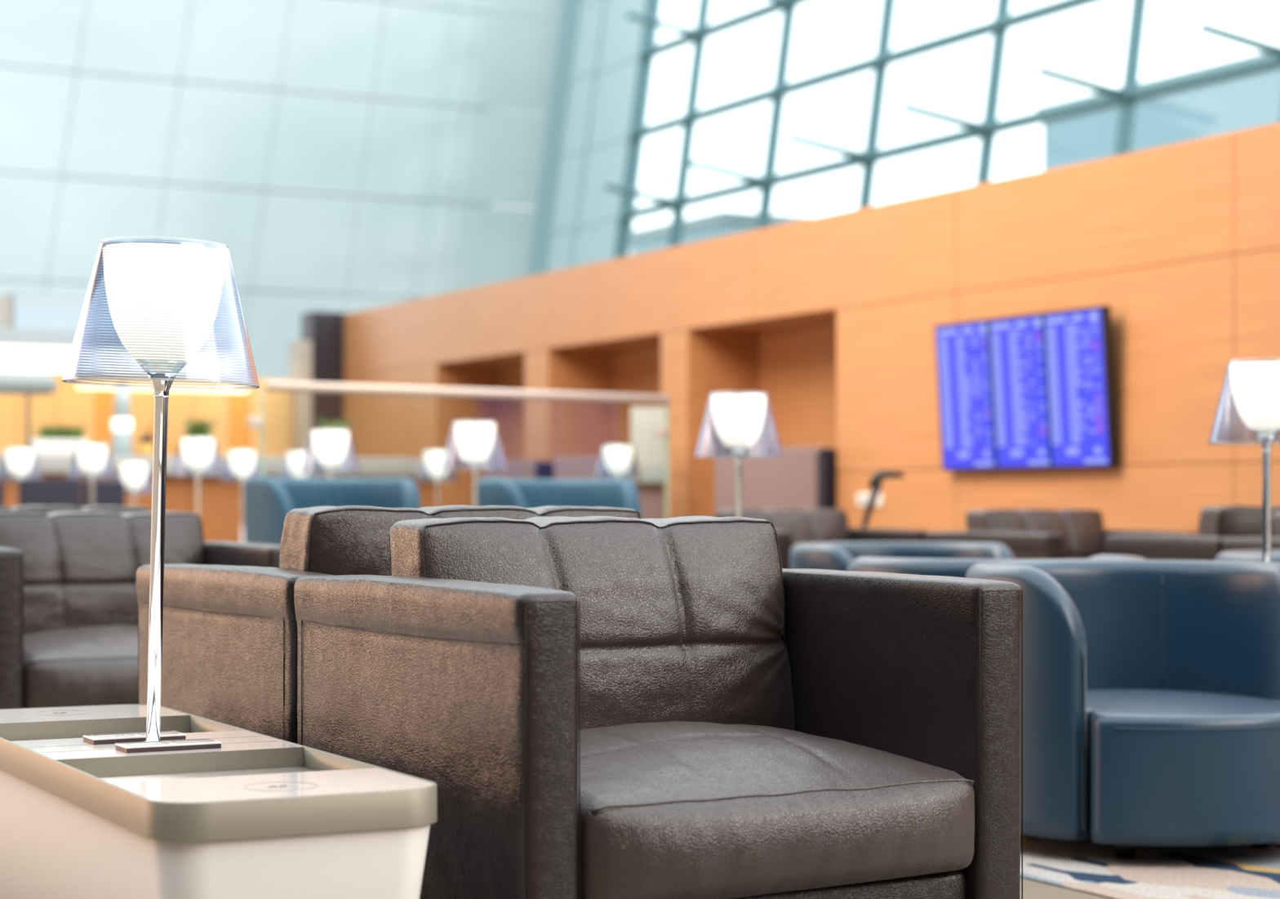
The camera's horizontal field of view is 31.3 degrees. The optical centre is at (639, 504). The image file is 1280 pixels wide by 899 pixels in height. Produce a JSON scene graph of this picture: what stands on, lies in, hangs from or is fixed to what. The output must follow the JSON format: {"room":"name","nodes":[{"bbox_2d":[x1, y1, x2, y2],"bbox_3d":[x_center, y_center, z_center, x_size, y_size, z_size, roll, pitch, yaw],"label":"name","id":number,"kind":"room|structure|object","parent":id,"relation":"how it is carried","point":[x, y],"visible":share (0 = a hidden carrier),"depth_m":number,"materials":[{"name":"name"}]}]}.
{"room":"airport terminal","nodes":[
{"label":"airport terminal","id":0,"kind":"room"},
{"bbox_2d":[0,0,563,379],"bbox_3d":[-9.842,-6.524,42.853,19.616,14.648,0.401,0,0,-28],"label":"wall","id":1,"kind":"structure","parent":0,"point":[345,156],"depth_m":44.19,"materials":[{"name":"glass"}]},
{"bbox_2d":[288,311,342,457],"bbox_3d":[-2.993,-0.485,21.101,0.420,2.570,0.300,0,0,-28],"label":"wall","id":2,"kind":"structure","parent":0,"point":[317,357],"depth_m":20.96,"materials":[{"name":"grey"}]},
{"bbox_2d":[528,0,662,275],"bbox_3d":[-1.162,-5.426,45.118,2.063,12.477,3.910,0,0,-28],"label":"wall","id":3,"kind":"structure","parent":0,"point":[576,220],"depth_m":45.31,"materials":[{"name":"teal"}]},
{"bbox_2d":[604,0,1279,258],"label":"window","id":4,"kind":"structure","parent":3,"relation":"in","point":[1126,96],"depth_m":36.05,"materials":[{"name":"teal metal"}]},
{"bbox_2d":[342,122,1279,532],"bbox_3d":[2.359,-0.480,12.271,0.650,2.560,20.670,0,0,-28],"label":"wall","id":5,"kind":"structure","parent":0,"point":[833,317],"depth_m":13.24,"materials":[{"name":"orange wood"}]},
{"bbox_2d":[856,492,883,506],"bbox_3d":[1.357,-0.031,13.435,0.016,0.076,0.274,0,0,-28],"label":"socket plate","id":6,"kind":"object","parent":5,"relation":"attached to","point":[862,499],"visible":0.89,"depth_m":13.47,"materials":[{"name":"white paint"}]},
{"bbox_2d":[860,495,865,502],"bbox_3d":[1.316,-0.030,13.499,0.004,0.044,0.044,0,0,-28],"label":"socket","id":7,"kind":"object","parent":6,"relation":"attached to","point":[862,497],"depth_m":13.50,"materials":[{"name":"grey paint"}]},
{"bbox_2d":[934,305,1119,471],"bbox_3d":[2.025,-0.592,12.075,0.125,0.811,1.440,0,0,-28],"label":"screen","id":8,"kind":"object","parent":5,"relation":"attached to","point":[1032,391],"visible":1,"depth_m":11.98,"materials":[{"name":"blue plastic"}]},
{"bbox_2d":[1019,877,1109,898],"bbox_3d":[10.000,0.800,39.000,100.000,0.001,102.000,0,0,0],"label":"floor","id":9,"kind":"structure","parent":0,"point":[1032,889],"depth_m":4.71,"materials":[{"name":"beige carpet"}]},
{"bbox_2d":[0,481,4,506],"bbox_3d":[-4.019,0.325,14.553,0.420,0.950,0.400,0,0,20],"label":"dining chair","id":10,"kind":"object","parent":9,"relation":"on","point":[2,483],"visible":0.14,"depth_m":14.77,"materials":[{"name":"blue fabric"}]},
{"bbox_2d":[18,479,81,507],"bbox_3d":[-3.413,0.325,13.590,0.400,0.950,0.420,0,0,15],"label":"dining chair","id":11,"kind":"object","parent":9,"relation":"on","point":[31,491],"visible":0.24,"depth_m":13.38,"materials":[{"name":"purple fabric"}]},
{"bbox_2d":[0,504,151,514],"bbox_3d":[-1.966,0.400,7.292,0.877,0.799,0.873,0,0,-30],"label":"armchair","id":12,"kind":"object","parent":9,"relation":"on","point":[45,509],"visible":0.09,"depth_m":7.09,"materials":[{"name":"brown leather"}]},
{"bbox_2d":[82,480,124,506],"bbox_3d":[-3.249,0.325,14.504,0.420,0.950,0.400,0,0,25],"label":"dining chair","id":13,"kind":"object","parent":9,"relation":"on","point":[105,492],"visible":0.24,"depth_m":14.56,"materials":[{"name":"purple fabric"}]},
{"bbox_2d":[0,511,279,709],"bbox_3d":[-1.521,0.409,6.528,0.877,0.781,0.873,0,0,-30],"label":"armchair","id":14,"kind":"object","parent":9,"relation":"on","point":[68,602],"visible":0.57,"depth_m":6.51,"materials":[{"name":"brown leather"}]},
{"bbox_2d":[23,624,137,707],"bbox_3d":[-1.478,0.452,6.454,0.676,0.220,0.701,0,0,-30],"label":"seat cushion","id":15,"kind":"object","parent":14,"relation":"on","point":[64,664],"depth_m":6.10,"materials":[{"name":"brown leather"}]},
{"bbox_2d":[0,511,204,634],"bbox_3d":[-1.613,0.224,6.686,0.681,0.411,0.247,0,0,-30],"label":"cushion","id":16,"kind":"object","parent":14,"relation":"on","point":[80,568],"depth_m":6.59,"materials":[{"name":"brown leather"}]},
{"bbox_2d":[0,290,293,457],"bbox_3d":[-5.460,-0.510,19.438,5.500,2.620,0.900,0,0,-28],"label":"wall","id":17,"kind":"structure","parent":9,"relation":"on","point":[37,329],"depth_m":19.97,"materials":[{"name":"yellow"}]},
{"bbox_2d":[147,426,153,444],"bbox_3d":[-4.337,-0.560,20.244,0.080,0.260,0.080,0,0,0],"label":"bottle","id":18,"kind":"object","parent":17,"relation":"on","point":[149,428],"visible":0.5,"depth_m":20.23,"materials":[{"name":"brown"}]},
{"bbox_2d":[174,433,182,455],"bbox_3d":[-4.108,-0.530,20.366,0.080,0.200,0.080,0,0,0],"label":"bottle","id":19,"kind":"object","parent":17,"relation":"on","point":[176,442],"visible":0.72,"depth_m":20.34,"materials":[{"name":"orange"}]},
{"bbox_2d":[0,703,436,898],"bbox_3d":[-0.740,0.577,3.485,0.385,0.445,1.410,0,0,-28],"label":"table","id":20,"kind":"object","parent":9,"relation":"on","point":[91,808],"visible":0.99,"depth_m":3.00,"materials":[{"name":"white paint"}]},
{"bbox_2d":[61,236,259,741],"bbox_3d":[-0.729,-0.017,3.480,0.295,0.764,0.295,0,0,8],"label":"table lamp","id":21,"kind":"object","parent":20,"relation":"on","point":[163,299],"visible":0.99,"depth_m":3.43,"materials":[{"name":"white glass"}]},
{"bbox_2d":[102,243,226,361],"bbox_3d":[-0.726,-0.304,3.480,0.184,0.168,0.184,1,0,0],"label":"diffuser","id":22,"kind":"object","parent":21,"relation":"attached to","point":[163,299],"depth_m":3.42,"materials":[{"name":"grey"}]},
{"bbox_2d":[0,453,450,542],"bbox_3d":[-3.571,0.225,16.600,4.500,1.150,0.650,0,0,-28],"label":"counter","id":23,"kind":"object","parent":9,"relation":"on","point":[220,501],"depth_m":16.59,"materials":[{"name":"grey"}]},
{"bbox_2d":[0,372,57,448],"bbox_3d":[-4.622,-0.637,15.951,1.104,0.575,0.150,0,0,-28],"label":"hood","id":24,"kind":"object","parent":23,"relation":"on","point":[28,384],"visible":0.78,"depth_m":16.07,"materials":[{"name":"grey paint"}]},
{"bbox_2d":[30,422,88,454],"bbox_3d":[-4.136,-0.464,16.201,0.443,0.227,0.280,0,0,-28],"label":"planter","id":25,"kind":"object","parent":23,"relation":"on","point":[64,441],"visible":0.84,"depth_m":16.17,"materials":[{"name":"white ceramic"}]},
{"bbox_2d":[111,383,133,455],"bbox_3d":[-3.723,-0.610,16.433,0.150,0.520,0.150,0,0,-28],"label":"dispenser","id":26,"kind":"object","parent":23,"relation":"on","point":[122,420],"visible":0.91,"depth_m":16.38,"materials":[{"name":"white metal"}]},
{"bbox_2d":[137,435,152,455],"bbox_3d":[-3.569,-0.425,16.516,0.120,0.150,0.120,0,0,0],"label":"jar","id":27,"kind":"object","parent":23,"relation":"on","point":[145,446],"visible":0.84,"depth_m":16.47,"materials":[{"name":"orange glass"}]},
{"bbox_2d":[177,414,221,438],"bbox_3d":[-3.242,-0.501,16.708,0.407,0.302,0.380,0,0,0],"label":"potted plant","id":28,"kind":"object","parent":23,"relation":"on","point":[202,429],"visible":0.54,"depth_m":16.65,"materials":[{"name":"green plant"}]},
{"bbox_2d":[0,453,450,475],"bbox_3d":[-3.571,-0.285,16.600,4.500,0.130,0.650,0,0,-28],"label":"countertop","id":29,"kind":"structure","parent":23,"relation":"on","point":[48,464],"depth_m":16.64,"materials":[{"name":"grey"}]},
{"bbox_2d":[313,417,362,431],"bbox_3d":[-2.262,-0.501,17.226,0.423,0.302,0.391,0,0,0],"label":"potted plant","id":30,"kind":"object","parent":23,"relation":"on","point":[326,427],"visible":0.26,"depth_m":17.15,"materials":[{"name":"green plant"}]},
{"bbox_2d":[243,475,420,545],"bbox_3d":[-1.382,0.338,10.297,0.793,0.925,0.801,0,0,-38],"label":"tub chair","id":31,"kind":"object","parent":9,"relation":"on","point":[267,500],"visible":0.23,"depth_m":10.46,"materials":[{"name":"blue leather"}]},
{"bbox_2d":[135,505,640,743],"bbox_3d":[-0.423,0.400,4.372,0.877,0.799,0.873,0,0,-30],"label":"armchair","id":32,"kind":"object","parent":9,"relation":"on","point":[230,640],"visible":0.17,"depth_m":4.01,"materials":[{"name":"brown leather"}]},
{"bbox_2d":[279,505,639,575],"bbox_3d":[-0.331,0.206,4.215,0.681,0.411,0.247,0,0,-30],"label":"cushion","id":33,"kind":"object","parent":32,"relation":"on","point":[345,540],"depth_m":4.01,"materials":[{"name":"brown leather"}]},
{"bbox_2d":[247,380,670,518],"bbox_3d":[-0.923,0.080,12.579,2.730,1.441,0.060,0,0,-37],"label":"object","id":34,"kind":"structure","parent":9,"relation":"on","point":[270,385],"depth_m":12.48,"materials":[{"name":"white"}]},
{"bbox_2d":[482,459,554,479],"bbox_3d":[-0.886,0.236,16.955,0.459,1.127,0.399,0,0,20],"label":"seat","id":35,"kind":"object","parent":9,"relation":"on","point":[517,468],"visible":0.23,"depth_m":16.77,"materials":[{"name":"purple fabric"}]},
{"bbox_2d":[477,477,640,516],"bbox_3d":[-0.382,0.338,10.797,0.793,0.925,0.801,0,0,-38],"label":"tub chair","id":36,"kind":"object","parent":9,"relation":"on","point":[611,492],"visible":0.2,"depth_m":11.05,"materials":[{"name":"blue leather"}]},
{"bbox_2d":[554,456,635,479],"bbox_3d":[-0.311,0.236,15.752,0.459,1.127,0.399,0,0,22],"label":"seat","id":37,"kind":"object","parent":9,"relation":"on","point":[571,467],"visible":0.22,"depth_m":15.58,"materials":[{"name":"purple fabric"}]},
{"bbox_2d":[625,407,666,518],"bbox_3d":[0.047,0.083,14.879,0.260,1.435,0.240,0,0,-6],"label":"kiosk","id":38,"kind":"object","parent":9,"relation":"on","point":[650,450],"visible":0.6,"depth_m":14.87,"materials":[{"name":"grey"}]},
{"bbox_2d":[625,467,666,483],"bbox_3d":[0.047,-0.190,14.879,0.260,0.100,0.240,0,0,-6],"label":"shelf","id":39,"kind":"object","parent":38,"relation":"attached to","point":[649,475],"depth_m":14.76,"materials":[{"name":"grey paint"}]},
{"bbox_2d":[293,515,1022,898],"bbox_3d":[0.022,0.409,3.608,0.877,0.781,0.873,0,0,-30],"label":"armchair","id":40,"kind":"object","parent":9,"relation":"on","point":[595,707],"visible":0.99,"depth_m":3.45,"materials":[{"name":"brown leather"}]},
{"bbox_2d":[389,515,793,729],"bbox_3d":[-0.070,0.224,3.766,0.681,0.411,0.247,0,0,-30],"label":"cushion","id":41,"kind":"object","parent":40,"relation":"on","point":[684,618],"depth_m":3.71,"materials":[{"name":"brown leather"}]},
{"bbox_2d":[577,720,974,898],"bbox_3d":[0.065,0.452,3.534,0.676,0.220,0.701,0,0,-30],"label":"seat cushion","id":42,"kind":"object","parent":40,"relation":"on","point":[667,809],"depth_m":3.29,"materials":[{"name":"brown leather"}]},
{"bbox_2d":[631,210,814,254],"bbox_3d":[2.952,-2.700,51.307,5.100,7.000,4.400,0,0,-28],"label":"annex","id":43,"kind":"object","parent":9,"relation":"on","point":[722,223],"visible":0.11,"depth_m":49.03,"materials":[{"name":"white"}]},
{"bbox_2d":[715,446,839,513],"bbox_3d":[0.904,0.225,14.107,0.740,1.150,0.570,0,0,28],"label":"partition","id":44,"kind":"object","parent":9,"relation":"on","point":[805,477],"visible":0.3,"depth_m":13.83,"materials":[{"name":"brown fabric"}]},
{"bbox_2d":[715,508,929,568],"bbox_3d":[0.779,0.409,10.648,0.877,0.781,0.873,0,0,-30],"label":"armchair","id":45,"kind":"object","parent":9,"relation":"on","point":[793,526],"visible":0.14,"depth_m":10.76,"materials":[{"name":"brown leather"}]},
{"bbox_2d":[715,508,849,546],"bbox_3d":[0.686,0.224,10.806,0.681,0.411,0.247,0,0,-30],"label":"cushion","id":46,"kind":"object","parent":45,"relation":"on","point":[812,525],"depth_m":10.79,"materials":[{"name":"brown leather"}]},
{"bbox_2d":[861,470,903,528],"bbox_3d":[1.123,0.315,11.292,0.284,0.970,0.260,0,0,39],"label":"reading lamp","id":47,"kind":"object","parent":9,"relation":"on","point":[875,483],"visible":0.4,"depth_m":11.29,"materials":[{"name":"black plastic"}]},
{"bbox_2d":[790,542,1014,570],"bbox_3d":[0.949,0.467,8.195,0.822,0.655,0.832,0,0,-1],"label":"tub chair","id":48,"kind":"object","parent":9,"relation":"on","point":[812,555],"visible":0.15,"depth_m":8.41,"materials":[{"name":"blue leather"}]},
{"bbox_2d":[924,508,1197,559],"bbox_3d":[1.839,0.409,9.848,0.877,0.781,0.873,0,0,-30],"label":"armchair","id":49,"kind":"object","parent":9,"relation":"on","point":[1035,533],"visible":0.27,"depth_m":9.89,"materials":[{"name":"brown leather"}]},
{"bbox_2d":[965,508,1105,558],"bbox_3d":[1.746,0.224,10.006,0.681,0.411,0.247,0,0,-30],"label":"cushion","id":50,"kind":"object","parent":49,"relation":"on","point":[1083,531],"depth_m":9.97,"materials":[{"name":"brown leather"}]},
{"bbox_2d":[1020,835,1279,898],"bbox_3d":[1.903,0.797,5.304,2.300,0.006,4.200,0,0,-28],"label":"rug","id":51,"kind":"object","parent":9,"relation":"on","point":[1242,871],"visible":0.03,"depth_m":4.96,"materials":[{"name":"carpet"}]},
{"bbox_2d":[846,554,1146,577],"bbox_3d":[0.971,0.467,6.224,0.822,0.655,0.832,0,0,9],"label":"tub chair","id":52,"kind":"object","parent":51,"relation":"on","point":[958,567],"visible":0.08,"depth_m":5.91,"materials":[{"name":"blue leather"}]},
{"bbox_2d":[965,560,1279,858],"bbox_3d":[1.189,0.467,5.398,0.832,0.655,0.822,0,0,36],"label":"tub chair","id":53,"kind":"object","parent":51,"relation":"on","point":[1151,688],"visible":0.77,"depth_m":5.12,"materials":[{"name":"blue leather"}]},
{"bbox_2d":[1214,549,1279,562],"bbox_3d":[2.124,0.467,6.748,0.832,0.655,0.822,0,0,31],"label":"tub chair","id":54,"kind":"object","parent":51,"relation":"on","point":[1251,555],"visible":0.14,"depth_m":6.65,"materials":[{"name":"blue leather"}]},
{"bbox_3d":[1.618,0.595,5.900,0.310,0.410,0.310,0,0,0],"label":"pedestal table","id":55,"kind":"object","parent":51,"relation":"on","visible":0},
{"bbox_2d":[1208,358,1279,561],"bbox_3d":[1.617,0.009,5.900,0.295,0.762,0.295,0,0,-43],"label":"table lamp","id":56,"kind":"object","parent":55,"relation":"on","point":[1255,386],"visible":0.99,"depth_m":5.86,"materials":[{"name":"white glass"}]},
{"bbox_2d":[1230,361,1279,429],"bbox_3d":[1.617,-0.279,5.900,0.184,0.168,0.184,0,0,0],"label":"diffuser","id":57,"kind":"object","parent":56,"relation":"attached to","point":[1255,386],"depth_m":5.84,"materials":[{"name":"grey"}]},
{"bbox_2d":[1105,504,1279,560],"bbox_3d":[2.357,0.400,8.759,0.877,0.799,0.873,0,0,-18],"label":"armchair","id":58,"kind":"object","parent":9,"relation":"on","point":[1216,522],"visible":0.13,"depth_m":8.43,"materials":[{"name":"brown leather"}]},
{"bbox_2d":[1197,504,1279,537],"bbox_3d":[2.414,0.206,8.585,0.681,0.411,0.247,0,0,-18],"label":"cushion","id":59,"kind":"object","parent":58,"relation":"on","point":[1233,521],"depth_m":8.41,"materials":[{"name":"brown leather"}]},
{"bbox_2d":[1222,511,1279,551],"bbox_3d":[2.631,0.409,7.918,0.877,0.781,0.873,0,0,-18],"label":"armchair","id":60,"kind":"object","parent":9,"relation":"on","point":[1250,542],"visible":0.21,"depth_m":8.04,"materials":[{"name":"brown leather"}]},
{"bbox_2d":[1271,511,1279,536],"bbox_3d":[2.574,0.224,8.092,0.681,0.411,0.247,0,0,-18],"label":"cushion","id":61,"kind":"object","parent":60,"relation":"on","point":[1275,517],"depth_m":8.04,"materials":[{"name":"brown leather"}]},
{"bbox_3d":[0.328,0.595,7.600,0.310,0.410,0.310,0,0,0],"label":"pedestal table","id":62,"kind":"object","parent":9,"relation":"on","visible":0},
{"bbox_2d":[693,391,782,516],"bbox_3d":[0.328,0.009,7.600,0.295,0.762,0.295,0,0,-43],"label":"table lamp","id":63,"kind":"object","parent":62,"relation":"on","point":[738,419],"visible":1,"depth_m":7.55,"materials":[{"name":"white glass"}]},
{"bbox_2d":[711,394,766,446],"bbox_3d":[0.328,-0.279,7.600,0.184,0.168,0.184,0,0,0],"label":"diffuser","id":64,"kind":"object","parent":63,"relation":"attached to","point":[738,419],"depth_m":7.53,"materials":[{"name":"white"}]},
{"bbox_3d":[-0.736,0.595,10.200,0.310,0.410,0.310,0,0,0],"label":"pedestal table","id":65,"kind":"object","parent":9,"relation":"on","visible":0},
{"bbox_2d":[441,420,507,506],"bbox_3d":[-0.736,0.009,10.200,0.295,0.762,0.295,0,0,-8],"label":"table lamp","id":66,"kind":"object","parent":65,"relation":"on","point":[474,441],"visible":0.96,"depth_m":10.15,"materials":[{"name":"white glass"}]},
{"bbox_2d":[454,422,495,461],"bbox_3d":[-0.736,-0.279,10.200,0.184,0.168,0.184,0,0,0],"label":"diffuser","id":67,"kind":"object","parent":66,"relation":"attached to","point":[474,441],"depth_m":10.13,"materials":[{"name":"grey"}]},
{"bbox_3d":[-1.530,0.595,11.300,0.310,0.410,0.310,0,0,0],"label":"pedestal table","id":68,"kind":"object","parent":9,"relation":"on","visible":0},
{"bbox_2d":[300,428,360,477],"bbox_3d":[-1.530,0.009,11.300,0.295,0.762,0.295,0,0,-8],"label":"table lamp","id":69,"kind":"object","parent":68,"relation":"on","point":[330,446],"visible":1,"depth_m":11.24,"materials":[{"name":"white glass"}]},
{"bbox_2d":[311,430,349,465],"bbox_3d":[-1.530,-0.279,11.300,0.184,0.168,0.184,0,0,0],"label":"diffuser","id":70,"kind":"object","parent":69,"relation":"attached to","point":[330,446],"depth_m":11.23,"materials":[{"name":"grey"}]},
{"bbox_3d":[-2.437,0.595,12.600,0.310,0.410,0.310,0,0,0],"label":"pedestal table","id":71,"kind":"object","parent":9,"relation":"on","visible":0},
{"bbox_2d":[170,436,225,515],"bbox_3d":[-2.437,0.009,12.600,0.295,0.762,0.295,0,0,17],"label":"table lamp","id":72,"kind":"object","parent":71,"relation":"on","point":[197,453],"visible":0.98,"depth_m":12.55,"materials":[{"name":"silver metal"}]},
{"bbox_2d":[181,438,214,469],"bbox_3d":[-2.437,-0.279,12.600,0.184,0.168,0.184,0,0,0],"label":"diffuser","id":73,"kind":"object","parent":72,"relation":"attached to","point":[197,453],"depth_m":12.53,"materials":[{"name":"grey"}]},
{"bbox_3d":[-0.135,0.595,14.200,0.310,0.410,0.310,0,0,0],"label":"pedestal table","id":74,"kind":"object","parent":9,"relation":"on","visible":0},
{"bbox_2d":[594,444,641,479],"bbox_3d":[-0.135,0.009,14.200,0.295,0.762,0.295,0,0,8],"label":"table lamp","id":75,"kind":"object","parent":74,"relation":"on","point":[618,459],"visible":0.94,"depth_m":14.14,"materials":[{"name":"white glass"}]},
{"bbox_2d":[603,445,632,473],"bbox_3d":[-0.135,-0.279,14.200,0.184,0.168,0.184,0,0,0],"label":"diffuser","id":76,"kind":"object","parent":75,"relation":"attached to","point":[618,459],"depth_m":14.13,"materials":[{"name":"grey"}]},
{"bbox_3d":[-3.357,0.595,14.000,0.310,0.410,0.310,0,0,0],"label":"pedestal table","id":77,"kind":"object","parent":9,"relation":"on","visible":0},
{"bbox_2d":[66,443,116,506],"bbox_3d":[-3.357,0.009,14.000,0.295,0.762,0.295,0,0,-43],"label":"table lamp","id":78,"kind":"object","parent":77,"relation":"on","point":[91,458],"visible":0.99,"depth_m":13.94,"materials":[{"name":"white glass"}]},
{"bbox_2d":[76,444,107,472],"bbox_3d":[-3.357,-0.279,14.000,0.184,0.168,0.184,0,0,0],"label":"diffuser","id":79,"kind":"object","parent":78,"relation":"attached to","point":[91,458],"depth_m":13.94,"materials":[{"name":"grey"}]},
{"bbox_3d":[-4.072,0.595,15.000,0.310,0.410,0.310,0,0,0],"label":"pedestal table","id":80,"kind":"object","parent":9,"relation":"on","visible":0},
{"bbox_2d":[0,447,42,506],"bbox_3d":[-4.072,0.009,15.000,0.295,0.762,0.295,0,0,-43],"label":"table lamp","id":81,"kind":"object","parent":80,"relation":"on","point":[19,461],"visible":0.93,"depth_m":14.94,"materials":[{"name":"silver metal"}]},
{"bbox_2d":[4,448,34,475],"bbox_3d":[-4.072,-0.279,15.000,0.184,0.168,0.184,0,0,0],"label":"diffuser","id":82,"kind":"object","parent":81,"relation":"attached to","point":[19,461],"depth_m":14.94,"materials":[{"name":"grey glass"}]},
{"bbox_3d":[-3.388,0.638,15.300,0.310,0.325,0.310,0,0,0],"label":"pedestal table","id":83,"kind":"object","parent":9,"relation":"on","visible":0},
{"bbox_2d":[114,461,152,506],"bbox_3d":[-3.388,0.094,15.300,0.295,0.762,0.295,0,0,7],"label":"table lamp","id":84,"kind":"object","parent":83,"relation":"on","point":[133,474],"visible":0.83,"depth_m":15.24,"materials":[{"name":"silver metal"}]},
{"bbox_2d":[120,462,147,488],"bbox_3d":[-3.388,-0.194,15.300,0.184,0.168,0.184,0,0,0],"label":"diffuser","id":85,"kind":"object","parent":84,"relation":"attached to","point":[133,474],"depth_m":15.23,"materials":[{"name":"grey"}]},
{"bbox_3d":[-2.696,0.595,15.500,0.310,0.410,0.310,0,0,0],"label":"pedestal table","id":86,"kind":"object","parent":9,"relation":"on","visible":0},
{"bbox_2d":[220,449,260,542],"bbox_3d":[-2.696,0.009,15.500,0.295,0.762,0.295,0,0,-43],"label":"table lamp","id":87,"kind":"object","parent":86,"relation":"on","point":[242,462],"visible":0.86,"depth_m":15.45,"materials":[{"name":"silver metal"}]},
{"bbox_2d":[228,450,256,475],"bbox_3d":[-2.696,-0.279,15.500,0.184,0.168,0.184,0,0,0],"label":"diffuser","id":88,"kind":"object","parent":87,"relation":"attached to","point":[242,462],"depth_m":15.43,"materials":[{"name":"grey glass"}]},
{"bbox_3d":[-2.366,0.595,15.900,0.310,0.410,0.310,0,0,0],"label":"pedestal table","id":89,"kind":"object","parent":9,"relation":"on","visible":0},
{"bbox_2d":[279,450,319,477],"bbox_3d":[-2.366,0.009,15.900,0.295,0.762,0.295,0,0,-17],"label":"table lamp","id":90,"kind":"object","parent":89,"relation":"on","point":[295,460],"visible":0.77,"depth_m":15.84,"materials":[{"name":"white glass"}]},
{"bbox_2d":[286,452,313,476],"bbox_3d":[-2.366,-0.279,15.900,0.184,0.168,0.184,0,0,0],"label":"diffuser","id":91,"kind":"object","parent":90,"relation":"attached to","point":[295,460],"depth_m":15.84,"materials":[{"name":"grey glass"}]},
{"bbox_3d":[-1.381,0.595,15.600,0.310,0.410,0.310,0,0,0],"label":"pedestal table","id":92,"kind":"object","parent":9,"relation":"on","visible":0},
{"bbox_2d":[415,449,459,506],"bbox_3d":[-1.381,0.009,15.600,0.295,0.762,0.295,0,0,7],"label":"table lamp","id":93,"kind":"object","parent":92,"relation":"on","point":[434,460],"visible":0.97,"depth_m":15.55,"materials":[{"name":"silver metal"}]},
{"bbox_2d":[424,451,451,475],"bbox_3d":[-1.381,-0.279,15.600,0.184,0.168,0.184,0,0,0],"label":"diffuser","id":94,"kind":"object","parent":93,"relation":"attached to","point":[434,460],"depth_m":15.53,"materials":[{"name":"grey glass"}]},
{"bbox_2d":[1035,52,1279,170],"bbox_3d":[14.929,-3.600,39.506,6.100,8.800,18.100,0,0,-28],"label":"building","id":95,"kind":"structure","parent":0,"point":[1250,101],"depth_m":42.59,"materials":[{"name":"blue glass"}]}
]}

